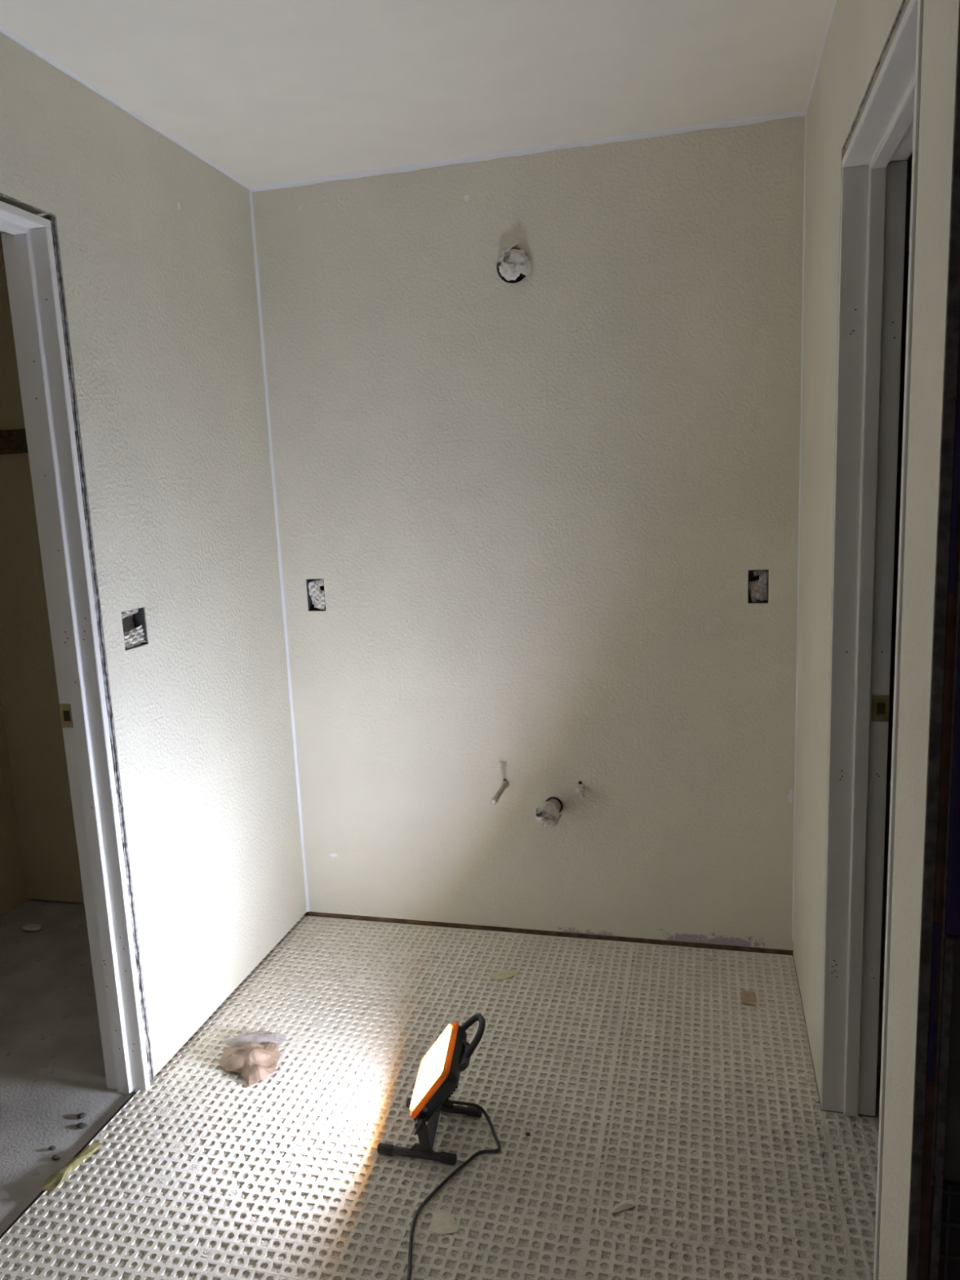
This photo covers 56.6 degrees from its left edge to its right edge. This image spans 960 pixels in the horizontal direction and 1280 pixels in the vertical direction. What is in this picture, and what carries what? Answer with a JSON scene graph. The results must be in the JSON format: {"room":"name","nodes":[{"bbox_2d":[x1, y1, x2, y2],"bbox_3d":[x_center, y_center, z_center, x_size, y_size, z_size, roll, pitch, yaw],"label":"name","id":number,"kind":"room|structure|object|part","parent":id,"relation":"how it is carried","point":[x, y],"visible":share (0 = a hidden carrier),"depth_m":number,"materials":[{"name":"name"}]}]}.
{"room":"building under construction","nodes":[
{"label":"building under construction","id":0,"kind":"room"},
{"bbox_2d":[0,695,30,917],"bbox_3d":[-2.298,0.111,1.503,0.120,2.449,3.750,0,10,14],"label":"wall","id":1,"kind":"structure","parent":0,"point":[13,891],"depth_m":3.34,"materials":[{"name":"beige paint"}]},
{"bbox_2d":[0,232,84,902],"bbox_3d":[-1.290,-0.210,3.129,1.032,2.440,0.044,0,10,14],"label":"wall","id":2,"kind":"structure","parent":0,"point":[29,696],"depth_m":3.26,"materials":[{"name":"beige paint"}]},
{"bbox_2d":[0,428,27,454],"bbox_3d":[-1.322,-0.689,3.017,1.025,0.083,0.019,0,10,14],"label":"cleat","id":3,"kind":"object","parent":2,"relation":"attached to","point":[11,441],"visible":0.16,"depth_m":3.08,"materials":[{"name":"brown wood"}]},
{"bbox_2d":[0,31,306,1081],"bbox_3d":[-1.182,0.110,1.219,0.119,2.449,3.750,0,10,14],"label":"wall","id":4,"kind":"structure","parent":0,"point":[153,243],"depth_m":2.41,"materials":[{"name":"paint"}]},
{"bbox_2d":[0,200,150,1094],"bbox_3d":[-1.052,0.193,1.731,0.118,2.104,0.847,0,10,14],"label":"door frame","id":5,"kind":"structure","parent":4,"relation":"in","point":[27,241],"depth_m":2.09,"materials":[{"name":"white wood"}]},
{"bbox_3d":[-0.991,0.182,2.137,0.035,0.058,0.001,0,10,14],"label":"strike plate","id":6,"kind":"part","parent":5,"relation":"part of","materials":[{"name":"gold metal"}]},
{"bbox_2d":[0,26,249,189],"bbox_3d":[-1.174,-1.092,1.002,0.008,0.009,3.750,0,10,14],"label":"caulk line","id":7,"kind":"structure","parent":4,"relation":"attached to","point":[2,30],"depth_m":2.13,"materials":[{"name":"white"}]},
{"bbox_2d":[120,607,147,649],"bbox_3d":[-0.894,-0.029,2.241,0.061,0.095,0.095,0,10,14],"label":"outlet box","id":8,"kind":"object","parent":4,"relation":"attached to","point":[134,626],"visible":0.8,"depth_m":2.26,"materials":[{"name":"metal"}]},
{"bbox_3d":[-0.785,1.062,2.772,0.084,0.025,0.916,0,10,14],"label":"sole plate","id":9,"kind":"part","parent":4,"relation":"part of","materials":[{"name":"brown wood"}]},
{"bbox_2d":[0,780,890,1279],"bbox_3d":[-0.026,1.203,2.115,4.220,0.121,5.650,0,10,14],"label":"floor","id":10,"kind":"structure","parent":0,"point":[642,1073],"depth_m":2.11,"materials":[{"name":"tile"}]},
{"bbox_2d":[22,924,42,931],"bbox_3d":[-1.604,1.030,3.193,0.076,0.020,0.044,0,10,14],"label":"crumb","id":11,"kind":"object","parent":10,"relation":"on","point":[28,927],"visible":1,"depth_m":3.18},
{"bbox_2d":[48,1145,55,1150],"bbox_3d":[-1.006,1.194,2.096,0.017,0.008,0.012,0,10,14],"label":"chip","id":12,"kind":"object","parent":10,"relation":"on","point":[51,1148],"visible":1,"depth_m":2.09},
{"bbox_2d":[51,1155,59,1159],"bbox_3d":[-0.983,1.198,2.064,0.019,0.008,0.012,0,10,14],"label":"chip","id":13,"kind":"object","parent":10,"relation":"on","point":[55,1157],"visible":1,"depth_m":2.06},
{"bbox_2d":[40,1142,103,1191],"bbox_3d":[-0.927,1.189,2.022,0.042,0.015,0.161,1,10,20],"label":"tape strip","id":14,"kind":"object","parent":10,"relation":"on","point":[57,1178],"visible":1,"depth_m":2.00,"materials":[{"name":"yellow paper"}]},
{"bbox_2d":[76,1112,86,1119],"bbox_3d":[-0.984,1.175,2.202,0.023,0.010,0.020,0,10,14],"label":"chip","id":15,"kind":"object","parent":10,"relation":"on","point":[82,1115],"visible":1,"depth_m":2.20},
{"bbox_2d":[75,1122,88,1128],"bbox_3d":[-0.968,1.180,2.167,0.031,0.008,0.018,0,10,14],"label":"chip","id":16,"kind":"object","parent":10,"relation":"on","point":[82,1125],"visible":1,"depth_m":2.16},
{"bbox_2d":[217,1041,279,1086],"bbox_3d":[-0.613,1.104,2.349,0.162,0.047,0.165,-3,10,-5],"label":"paper","id":17,"kind":"object","parent":10,"relation":"on","point":[255,1061],"visible":1,"depth_m":2.34,"materials":[{"name":"paper"}]},
{"bbox_2d":[377,1013,501,1279],"bbox_3d":[-0.202,1.142,1.477,0.276,0.227,1.484,-1,10,11],"label":"work lamp","id":18,"kind":"object","parent":10,"relation":"on","point":[440,1071],"visible":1,"depth_m":2.01,"materials":[{"name":"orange plastic"}]},
{"bbox_3d":[-0.134,1.068,1.966,0.022,0.021,0.014,-2,10,6],"label":"knob","id":19,"kind":"part","parent":18,"relation":"part of","materials":[{"name":"black plastic"}]},
{"bbox_2d":[412,1026,451,1110],"bbox_3d":[-0.106,0.993,2.069,0.080,0.104,0.176,-2,10,6],"label":"diffuser","id":20,"kind":"object","parent":18,"relation":"attached to","point":[433,1091],"depth_m":2.01,"materials":[{"name":"white plastic"}]},
{"bbox_3d":[-0.032,0.952,2.085,0.071,0.069,0.178,0,10,14],"label":"handle","id":21,"kind":"part","parent":18,"relation":"part of","materials":[{"name":"black plastic"}]},
{"bbox_2d":[431,1212,457,1235],"bbox_3d":[-0.074,1.191,1.825,0.051,0.002,0.060,-4,10,-10],"label":"chip","id":22,"kind":"object","parent":10,"relation":"on","point":[442,1224],"visible":1,"depth_m":1.82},
{"bbox_2d":[489,969,519,979],"bbox_3d":[0.078,1.030,2.747,0.101,0.003,0.051,-6,10,-21],"label":"scrap","id":23,"kind":"object","parent":10,"relation":"on","point":[504,974],"visible":1,"depth_m":2.74,"materials":[{"name":"beige paper"}]},
{"bbox_2d":[609,1199,635,1213],"bbox_3d":[0.292,1.170,1.845,0.061,0.007,0.022,-6,10,-20],"label":"paper scrap","id":24,"kind":"object","parent":10,"relation":"on","point":[624,1205],"visible":1,"depth_m":1.84,"materials":[{"name":"beige paper"}]},
{"bbox_2d":[706,956,713,960],"bbox_3d":[0.716,0.994,2.779,0.024,0.011,0.017,0,10,14],"label":"crumb","id":25,"kind":"object","parent":10,"relation":"on","point":[709,958],"visible":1,"depth_m":2.77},
{"bbox_2d":[741,990,756,1005],"bbox_3d":[0.773,1.030,2.565,0.042,0.004,0.067,0,10,14],"label":"cardboard piece","id":26,"kind":"object","parent":10,"relation":"on","point":[748,997],"visible":1,"depth_m":2.56,"materials":[{"name":"brown cardboard"}]},
{"bbox_2d":[804,1074,810,1081],"bbox_3d":[0.811,1.085,2.208,0.015,0.012,0.020,0,10,14],"label":"crumb","id":27,"kind":"object","parent":10,"relation":"on","point":[807,1077],"visible":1,"depth_m":2.20,"materials":[{"name":"grey"}]},
{"bbox_2d":[813,1097,819,1102],"bbox_3d":[0.804,1.099,2.131,0.014,0.009,0.015,-6,10,-18],"label":"crumb","id":28,"kind":"object","parent":10,"relation":"on","point":[815,1100],"visible":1,"depth_m":2.13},
{"bbox_2d":[817,1148,824,1155],"bbox_3d":[0.752,1.129,1.967,0.014,0.010,0.018,0,10,14],"label":"crumb","id":29,"kind":"object","parent":10,"relation":"on","point":[820,1151],"visible":1,"depth_m":1.96,"materials":[{"name":"grey"}]},
{"bbox_2d":[0,0,912,251],"bbox_3d":[-0.135,-1.309,1.693,4.220,0.100,5.650,0,10,14],"label":"ceiling","id":30,"kind":"structure","parent":0,"point":[267,91],"depth_m":2.06,"materials":[{"name":"paint"}]},
{"bbox_2d":[252,115,804,956],"bbox_3d":[-0.418,-0.219,2.981,3.035,2.449,0.101,0,10,14],"label":"wall","id":31,"kind":"structure","parent":0,"point":[533,514],"depth_m":2.76,"materials":[{"name":"paint"}]},
{"bbox_2d":[248,189,309,911],"bbox_3d":[-0.666,-0.222,2.988,0.010,2.424,0.007,0,10,14],"label":"caulk line","id":32,"kind":"structure","parent":31,"relation":"attached to","point":[257,277],"depth_m":2.97,"materials":[{"name":"white"}]},
{"bbox_2d":[306,578,325,610],"bbox_3d":[-0.540,-0.155,3.004,0.063,0.107,0.062,0,10,14],"label":"outlet box","id":33,"kind":"object","parent":31,"relation":"in","point":[315,587],"visible":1,"depth_m":2.98,"materials":[{"name":"metal"}]},
{"bbox_2d":[490,778,509,804],"bbox_3d":[0.066,0.483,2.853,0.025,0.030,0.191,0,10,14],"label":"supply pipe","id":34,"kind":"object","parent":31,"relation":"attached to","point":[504,784],"visible":1,"depth_m":2.83,"materials":[{"name":"white plastic"}]},
{"bbox_2d":[497,244,531,283],"bbox_3d":[0.102,-1.112,2.639,0.108,0.105,0.105,0,10,14],"label":"box","id":35,"kind":"object","parent":31,"relation":"attached to","point":[513,264],"visible":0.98,"depth_m":2.61,"materials":[{"name":"metal"}]},
{"bbox_2d":[248,109,807,191],"bbox_3d":[0.075,-1.408,2.586,1.648,0.018,0.008,0,10,14],"label":"caulk line","id":36,"kind":"structure","parent":31,"relation":"attached to","point":[750,120],"depth_m":2.57,"materials":[{"name":"white"}]},
{"bbox_2d":[533,796,562,827],"bbox_3d":[0.218,0.547,2.847,0.086,0.087,0.152,0,10,14],"label":"drain pipe","id":37,"kind":"object","parent":31,"relation":"attached to","point":[548,814],"visible":1,"depth_m":2.80,"materials":[{"name":"plastic"}]},
{"bbox_3d":[0.241,0.975,3.025,1.748,0.025,0.084,0,10,14],"label":"sole plate","id":38,"kind":"part","parent":31,"relation":"part of","materials":[{"name":"brown wood"}]},
{"bbox_2d":[574,781,584,798],"bbox_3d":[0.322,0.476,2.856,0.033,0.047,0.058,0,10,14],"label":"pipe","id":39,"kind":"object","parent":31,"relation":"attached to","point":[580,793],"visible":1,"depth_m":2.83,"materials":[{"name":"white plastic"}]},
{"bbox_2d":[747,569,768,603],"bbox_3d":[0.827,-0.163,2.656,0.057,0.099,0.059,0,10,14],"label":"outlet box","id":40,"kind":"object","parent":31,"relation":"in","point":[757,580],"visible":0.99,"depth_m":2.64,"materials":[{"name":"metal"}]},
{"bbox_2d":[791,113,806,940],"bbox_3d":[0.923,-0.240,2.581,0.005,2.390,0.005,0,10,14],"label":"caulk line","id":41,"kind":"structure","parent":31,"relation":"attached to","point":[805,147],"depth_m":2.56,"materials":[{"name":"white"}]},
{"bbox_2d":[793,0,959,1279],"bbox_3d":[0.790,-0.080,1.811,0.117,2.440,1.595,0,10,14],"label":"wall","id":42,"kind":"structure","parent":0,"point":[861,33],"depth_m":1.19,"materials":[{"name":"paint"}]},
{"bbox_2d":[805,0,836,111],"bbox_3d":[0.679,-1.280,1.628,0.006,0.005,1.588,0,10,14],"label":"caulk line","id":43,"kind":"structure","parent":42,"relation":"attached to","point":[835,1],"depth_m":2.06,"materials":[{"name":"white"}]},
{"bbox_2d":[820,0,924,1279],"bbox_3d":[0.737,0.135,1.600,0.118,2.085,0.690,0,10,14],"label":"door frame","id":44,"kind":"structure","parent":42,"relation":"in","point":[874,162],"depth_m":1.85,"materials":[{"name":"white wood"}]},
{"bbox_3d":[0.859,0.147,1.912,0.034,0.058,0.001,0,10,14],"label":"strike plate","id":45,"kind":"part","parent":44,"relation":"part of","materials":[{"name":"gold metal"}]},
{"bbox_2d":[886,250,909,780],"bbox_3d":[2.016,-0.528,4.191,1.085,2.449,0.100,0,10,14],"label":"door","id":46,"kind":"structure","parent":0,"point":[906,252],"depth_m":4.14,"materials":[{"name":"white wood"}]},
{"bbox_2d":[927,612,959,1279],"bbox_3d":[1.169,0.048,0.949,1.226,2.440,0.104,0,10,14],"label":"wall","id":47,"kind":"structure","parent":0,"point":[944,1255],"depth_m":1.13,"materials":[{"name":"black"}]},
{"bbox_3d":[1.171,0.534,0.989,1.204,0.337,0.010,0,10,14],"label":"grey panel","id":48,"kind":"part","parent":47,"relation":"part of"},
{"bbox_3d":[1.130,-0.387,0.835,1.205,1.522,0.010,0,10,14],"label":"blue panel","id":49,"kind":"part","parent":47,"relation":"part of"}
]}

